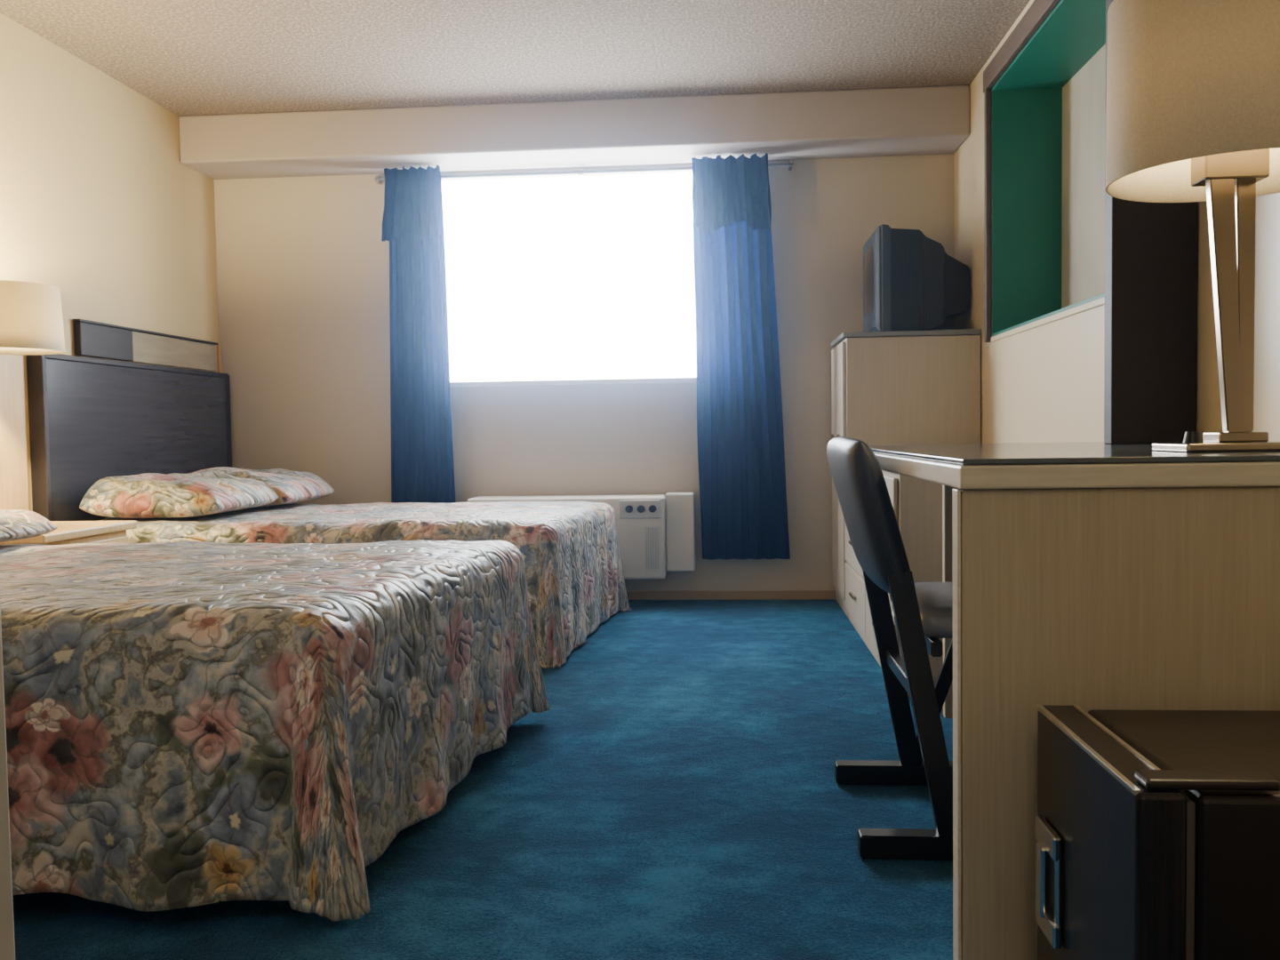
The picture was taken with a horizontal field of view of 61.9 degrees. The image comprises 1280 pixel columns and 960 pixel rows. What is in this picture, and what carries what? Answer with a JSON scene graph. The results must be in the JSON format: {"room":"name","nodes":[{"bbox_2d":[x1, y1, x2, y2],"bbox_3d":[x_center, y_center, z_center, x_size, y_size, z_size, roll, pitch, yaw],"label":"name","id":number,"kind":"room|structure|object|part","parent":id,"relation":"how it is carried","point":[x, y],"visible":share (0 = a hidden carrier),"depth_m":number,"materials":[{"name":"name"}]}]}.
{"room":"hotel room","nodes":[
{"label":"hotel room","id":0,"kind":"room"},
{"bbox_2d":[0,602,15,959],"bbox_3d":[-1.521,-0.365,0.964,1.865,2.330,0.115,-1,3,5],"label":"wall partition","id":1,"kind":"structure","parent":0,"point":[7,946],"depth_m":0.97,"materials":[{"name":"grey paint"}]},
{"bbox_2d":[0,12,219,511],"bbox_3d":[-2.415,-0.403,2.129,0.100,2.330,6.700,-1,3,5],"label":"wall","id":2,"kind":"structure","parent":0,"point":[100,205],"depth_m":4.32,"materials":[{"name":"paint"}]},
{"bbox_2d":[0,280,65,354],"bbox_3d":[-2.050,-0.512,3.401,0.391,0.205,0.320,-1,3,5],"label":"wall lamp","id":3,"kind":"object","parent":2,"relation":"attached to","point":[31,321],"visible":1,"depth_m":3.31,"materials":[{"name":"beige fabric"}]},
{"bbox_2d":[26,353,231,520],"bbox_3d":[-2.133,-0.124,4.615,0.060,0.745,1.474,-1,3,5],"label":"headboard","id":4,"kind":"object","parent":2,"relation":"attached to","point":[92,420],"visible":0.56,"depth_m":4.32,"materials":[{"name":"brown wood"}]},
{"bbox_2d":[72,319,217,371],"bbox_3d":[-2.146,-0.582,4.716,0.031,0.141,1.140,-1,3,5],"label":"wall panel","id":5,"kind":"object","parent":2,"relation":"attached to","point":[92,339],"visible":1,"depth_m":4.59,"materials":[{"name":"brown wood"}]},
{"bbox_2d":[216,343,222,373],"bbox_3d":[-2.103,-0.335,5.354,0.012,0.700,0.025,-1,3,5],"label":"trim","id":6,"kind":"structure","parent":2,"relation":"attached to","point":[219,346],"depth_m":5.33,"materials":[{"name":"brown wood"}]},
{"bbox_2d":[12,599,952,959],"bbox_3d":[-0.542,0.789,2.036,3.820,0.100,6.700,-1,3,5],"label":"floor","id":7,"kind":"structure","parent":0,"point":[676,795],"depth_m":2.16,"materials":[{"name":"carpet"}]},
{"bbox_2d":[0,354,137,544],"bbox_3d":[-2.009,0.110,3.521,0.473,1.090,0.630,-1,3,5],"label":"nightstand","id":8,"kind":"object","parent":7,"relation":"on","point":[13,457],"visible":0.27,"depth_m":3.73,"materials":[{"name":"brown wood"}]},
{"bbox_3d":[-2.237,0.112,3.539,0.016,1.090,0.630,-1,3,5],"label":"panel","id":9,"kind":"part","parent":8,"relation":"part of","materials":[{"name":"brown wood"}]},
{"bbox_3d":[-1.798,0.288,3.488,0.016,0.170,0.440,-1,3,5],"label":"drawer","id":10,"kind":"part","parent":8,"relation":"part of","materials":[{"name":"brown wood"}]},
{"bbox_2d":[0,540,549,920],"bbox_3d":[-1.278,0.461,2.466,1.938,0.539,1.368,-1,3,5],"label":"bed","id":11,"kind":"object","parent":7,"relation":"on","point":[188,724],"visible":1,"depth_m":1.80,"materials":[{"name":"multicoloured fabric"}]},
{"bbox_2d":[0,509,57,542],"bbox_3d":[-1.952,0.127,2.830,0.500,0.118,0.580,-1,3,5],"label":"pillow","id":12,"kind":"object","parent":11,"relation":"on","point":[15,524],"visible":1,"depth_m":2.98,"materials":[{"name":"multicoloured fabric"}]},
{"bbox_2d":[97,500,631,668],"bbox_3d":[-1.089,0.380,4.419,2.006,0.524,1.285,-1,3,5],"label":"bed","id":13,"kind":"object","parent":7,"relation":"on","point":[570,550],"visible":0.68,"depth_m":3.89,"materials":[{"name":"multicoloured fabric"}]},
{"bbox_2d":[79,471,278,518],"bbox_3d":[-1.811,0.050,4.241,0.550,0.165,0.570,-1,3,5],"label":"pillow","id":14,"kind":"object","parent":13,"relation":"on","point":[148,495],"visible":1,"depth_m":3.98,"materials":[{"name":"multicoloured fabric"}]},
{"bbox_2d":[192,466,333,507],"bbox_3d":[-1.748,0.023,4.797,0.580,0.175,0.545,-1,3,5],"label":"pillow","id":15,"kind":"object","parent":13,"relation":"on","point":[290,486],"visible":0.45,"depth_m":4.66,"materials":[{"name":"multicoloured fabric"}]},
{"bbox_2d":[826,436,952,860],"bbox_3d":[0.694,0.307,2.229,0.574,0.804,0.475,-1,3,5],"label":"desk chair","id":16,"kind":"object","parent":7,"relation":"on","point":[923,612],"visible":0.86,"depth_m":2.03,"materials":[{"name":"plastic"}]},
{"bbox_3d":[0.470,0.066,2.235,0.131,0.316,0.470,-1,3,5],"label":"backrest","id":17,"kind":"part","parent":16,"relation":"part of","materials":[{"name":"plastic"}]},
{"bbox_3d":[0.577,0.413,2.459,0.140,0.527,0.028,-1,3,5],"label":"leg","id":18,"kind":"part","parent":16,"relation":"part of","materials":[{"name":"black metal"}]},
{"bbox_3d":[0.543,0.433,2.030,0.140,0.527,0.028,-1,3,5],"label":"leg","id":19,"kind":"part","parent":16,"relation":"part of","materials":[{"name":"black metal"}]},
{"bbox_3d":[0.765,0.266,2.221,0.430,0.060,0.400,-1,3,5],"label":"seat","id":20,"kind":"part","parent":16,"relation":"part of","materials":[{"name":"grey plastic"}]},
{"bbox_2d":[844,470,943,696],"bbox_3d":[1.111,0.278,3.896,0.595,0.707,1.388,-1,3,5],"label":"dresser","id":21,"kind":"object","parent":7,"relation":"on","point":[916,503],"visible":0.22,"depth_m":3.24,"materials":[{"name":"laminate"}]},
{"bbox_3d":[0.851,0.463,4.272,0.013,0.012,0.120,-1,3,5],"label":"handle","id":22,"kind":"part","parent":21,"relation":"part of","materials":[{"name":"silver metal"}]},
{"bbox_3d":[0.863,0.259,4.262,0.015,0.200,0.660,-1,3,5],"label":"drawer","id":23,"kind":"part","parent":21,"relation":"part of","materials":[{"name":"laminate"}]},
{"bbox_3d":[0.866,0.469,4.271,0.015,0.200,0.660,-1,3,5],"label":"drawer","id":24,"kind":"part","parent":21,"relation":"part of","materials":[{"name":"laminate"}]},
{"bbox_3d":[0.814,0.499,3.604,0.015,0.200,0.660,-1,3,5],"label":"drawer","id":25,"kind":"part","parent":21,"relation":"part of","materials":[{"name":"laminate"}]},
{"bbox_3d":[0.810,0.289,3.594,0.015,0.200,0.660,-1,3,5],"label":"drawer","id":26,"kind":"part","parent":21,"relation":"part of","materials":[{"name":"laminate"}]},
{"bbox_3d":[0.807,0.080,3.585,0.015,0.200,0.660,-1,3,5],"label":"drawer","id":27,"kind":"part","parent":21,"relation":"part of","materials":[{"name":"laminate"}]},
{"bbox_2d":[831,328,981,618],"bbox_3d":[1.182,-0.030,4.842,0.595,1.238,0.532,-1,3,5],"label":"cabinet","id":28,"kind":"object","parent":7,"relation":"on","point":[896,387],"visible":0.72,"depth_m":4.57,"materials":[{"name":"laminate"}]},
{"bbox_3d":[0.917,-0.054,4.991,0.015,1.120,0.240,-1,3,5],"label":"door","id":29,"kind":"part","parent":28,"relation":"part of","materials":[{"name":"laminate"}]},
{"bbox_3d":[0.897,-0.043,4.742,0.015,1.120,0.240,-1,3,5],"label":"door","id":30,"kind":"part","parent":28,"relation":"part of","materials":[{"name":"laminate"}]},
{"bbox_2d":[863,224,969,331],"bbox_3d":[1.243,-0.883,4.823,0.441,0.466,0.458,-1,3,5],"label":"television","id":31,"kind":"object","parent":28,"relation":"on","point":[910,283],"visible":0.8,"depth_m":4.63,"materials":[{"name":"black plastic"}]},
{"bbox_2d":[868,441,1279,959],"bbox_3d":[0.890,0.321,2.214,0.772,0.777,1.520,-1,3,5],"label":"desk","id":32,"kind":"object","parent":7,"relation":"on","point":[1088,575],"visible":0.64,"depth_m":1.48,"materials":[{"name":"laminate"}]},
{"bbox_3d":[1.072,0.298,2.927,0.470,0.714,0.030,-1,3,5],"label":"panel","id":33,"kind":"part","parent":32,"relation":"part of","materials":[{"name":"beige laminate"}]},
{"bbox_2d":[1104,0,1198,444],"bbox_3d":[1.191,-0.857,2.483,0.193,1.543,0.050,-1,3,5],"label":"mirror","id":34,"kind":"object","parent":32,"relation":"on","point":[1151,248],"visible":0.44,"depth_m":2.48,"materials":[{"name":"black mirror"}]},
{"bbox_2d":[1105,0,1279,452],"bbox_3d":[0.936,-0.404,1.685,0.368,0.716,0.368,-1,3,5],"label":"table lamp","id":35,"kind":"object","parent":32,"relation":"on","point":[1193,86],"visible":1,"depth_m":1.63,"materials":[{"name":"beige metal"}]},
{"bbox_2d":[1182,431,1202,443],"bbox_3d":[0.863,-0.067,1.666,0.028,0.018,0.028,-1,3,5],"label":"switch","id":36,"kind":"object","parent":35,"relation":"attached to","point":[1189,437],"depth_m":1.66,"materials":[{"name":"silver metal"}]},
{"bbox_3d":[0.933,-0.619,1.676,0.368,0.285,0.368,-1,3,5],"label":"lamp shade","id":37,"kind":"part","parent":35,"relation":"part of","materials":[{"name":"fabric"}]},
{"bbox_2d":[1034,704,1279,959],"bbox_3d":[0.762,0.523,1.234,0.528,0.464,0.350,-1,3,5],"label":"mini fridge","id":38,"kind":"object","parent":7,"relation":"on","point":[1157,832],"visible":1,"depth_m":1.12,"materials":[{"name":"metal"}]},
{"bbox_3d":[0.517,0.508,1.353,0.011,0.140,0.080,-1,3,5],"label":"handle","id":39,"kind":"part","parent":38,"relation":"part of","materials":[{"name":"silver metal"}]},
{"bbox_3d":[0.537,0.307,1.242,0.052,0.007,0.338,-1,3,5],"label":"edge trim","id":40,"kind":"part","parent":38,"relation":"part of","materials":[{"name":"metal"}]},
{"bbox_3d":[0.541,0.516,1.251,0.050,0.422,0.350,-1,3,5],"label":"door","id":41,"kind":"part","parent":38,"relation":"part of","materials":[{"name":"metal"}]},
{"bbox_2d":[0,0,1030,116],"bbox_3d":[-0.579,-1.638,1.929,3.820,0.100,6.700,-1,3,5],"label":"ceiling","id":42,"kind":"structure","parent":0,"point":[186,57],"depth_m":4.15,"materials":[{"name":"white paint"}]},
{"bbox_2d":[214,152,954,591],"bbox_3d":[-0.302,-0.574,5.279,3.620,2.330,0.120,-1,3,5],"label":"wall","id":43,"kind":"structure","parent":0,"point":[303,262],"depth_m":5.26,"materials":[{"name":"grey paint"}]},
{"bbox_2d":[441,172,696,382],"bbox_3d":[-0.267,-0.983,5.278,1.520,1.025,0.010,-1,3,5],"label":"window","id":44,"kind":"structure","parent":43,"relation":"in","point":[588,277],"depth_m":5.28,"materials":[{"name":"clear glass"}]},
{"bbox_2d":[449,377,696,386],"bbox_3d":[-0.270,-0.981,5.233,1.520,1.025,0.070,-1,3,5],"label":"trim","id":45,"kind":"structure","parent":43,"relation":"attached to","point":[653,380],"depth_m":5.22,"materials":[{"name":"white paint"}]},
{"bbox_2d":[178,84,970,179],"bbox_3d":[-0.336,-1.618,5.004,3.620,0.220,0.340,-1,3,5],"label":"ceiling beam","id":46,"kind":"structure","parent":43,"relation":"attached to","point":[923,120],"depth_m":4.86,"materials":[{"name":"paint"}]},
{"bbox_2d":[467,491,695,579],"bbox_3d":[-0.276,0.333,5.123,1.075,0.530,0.230,-1,3,5],"label":"air conditioner","id":47,"kind":"object","parent":43,"relation":"attached to","point":[656,532],"visible":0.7,"depth_m":5.01,"materials":[{"name":"beige plastic"}]},
{"bbox_3d":[-0.051,0.136,4.987,0.034,0.034,0.013,-1,3,5],"label":"knob","id":48,"kind":"part","parent":47,"relation":"part of","materials":[{"name":"black plastic"}]},
{"bbox_3d":[0.000,0.137,4.994,0.190,0.085,0.010,-1,3,5],"label":"control panel","id":49,"kind":"part","parent":47,"relation":"part of","materials":[{"name":"white plastic"}]},
{"bbox_3d":[0.004,0.135,4.983,0.034,0.034,0.013,-1,3,5],"label":"knob","id":50,"kind":"part","parent":47,"relation":"part of","materials":[{"name":"black plastic"}]},
{"bbox_2d":[645,527,658,569],"bbox_3d":[0.057,0.319,4.999,0.059,0.200,0.006,-1,3,5],"label":"grille","id":51,"kind":"object","parent":47,"relation":"attached to","point":[652,533],"depth_m":5.00,"materials":[{"name":"white plastic"}]},
{"bbox_3d":[0.059,0.135,4.978,0.034,0.034,0.013,-1,3,5],"label":"knob","id":52,"kind":"part","parent":47,"relation":"part of","materials":[{"name":"black plastic"}]},
{"bbox_2d":[374,160,792,184],"bbox_3d":[-0.283,-1.482,5.145,2.020,0.035,0.063,-1,3,5],"label":"curtain rod","id":53,"kind":"object","parent":43,"relation":"attached to","point":[378,179],"visible":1,"depth_m":5.12,"materials":[{"name":"silver metal"}]},
{"bbox_2d":[381,164,455,503],"bbox_3d":[-1.068,-0.555,5.153,0.335,1.887,0.106,-1,3,5],"label":"curtain","id":54,"kind":"object","parent":53,"relation":"hanging from","point":[422,468],"visible":0.91,"depth_m":5.17,"materials":[{"name":"blue fabric"}]},
{"bbox_2d":[691,152,790,559],"bbox_3d":[0.478,-0.568,5.030,0.446,1.897,0.111,-1,3,5],"label":"curtain","id":55,"kind":"object","parent":53,"relation":"hanging from","point":[740,435],"visible":1,"depth_m":5.06,"materials":[{"name":"blue fabric"}]},
{"bbox_2d":[626,590,835,599],"bbox_3d":[-0.290,0.570,5.263,3.620,0.045,0.014,-1,3,5],"label":"baseboard","id":56,"kind":"structure","parent":43,"relation":"attached to","point":[653,595],"depth_m":5.20,"materials":[{"name":"brown wood"}]},
{"bbox_2d":[954,0,1279,443],"bbox_3d":[1.298,-0.448,1.886,0.100,2.330,6.600,-1,3,5],"label":"wall","id":57,"kind":"structure","parent":0,"point":[1044,383],"depth_m":3.47,"materials":[{"name":"beige paint"}]},
{"bbox_2d":[983,0,1059,342],"bbox_3d":[1.362,-1.084,3.624,0.022,1.105,1.540,-1,3,5],"label":"trim","id":58,"kind":"structure","parent":57,"relation":"attached to","point":[1038,12],"depth_m":4.32,"materials":[{"name":"beige wood"}]},
{"bbox_2d":[990,296,1104,342],"bbox_3d":[1.380,-0.542,3.635,0.007,0.020,1.515,-1,3,5],"label":"trim","id":59,"kind":"structure","parent":57,"relation":"attached to","point":[1100,301],"depth_m":3.54,"materials":[{"name":"beige paint"}]},
{"bbox_2d":[992,0,1105,336],"bbox_3d":[1.511,-1.053,3.614,0.273,0.998,1.428,-1,3,5],"label":"wall niche","id":60,"kind":"object","parent":57,"relation":"in","point":[1027,100],"visible":0.48,"depth_m":4.30,"materials":[{"name":"teal paint"}]},
{"bbox_2d":[1061,43,1105,308],"bbox_3d":[1.657,-1.055,3.603,0.020,1.040,1.470,-1,3,5],"label":"wall","id":61,"kind":"structure","parent":60,"relation":"attached to","point":[1084,96],"depth_m":4.03,"materials":[{"name":"beige paint"}]}
]}

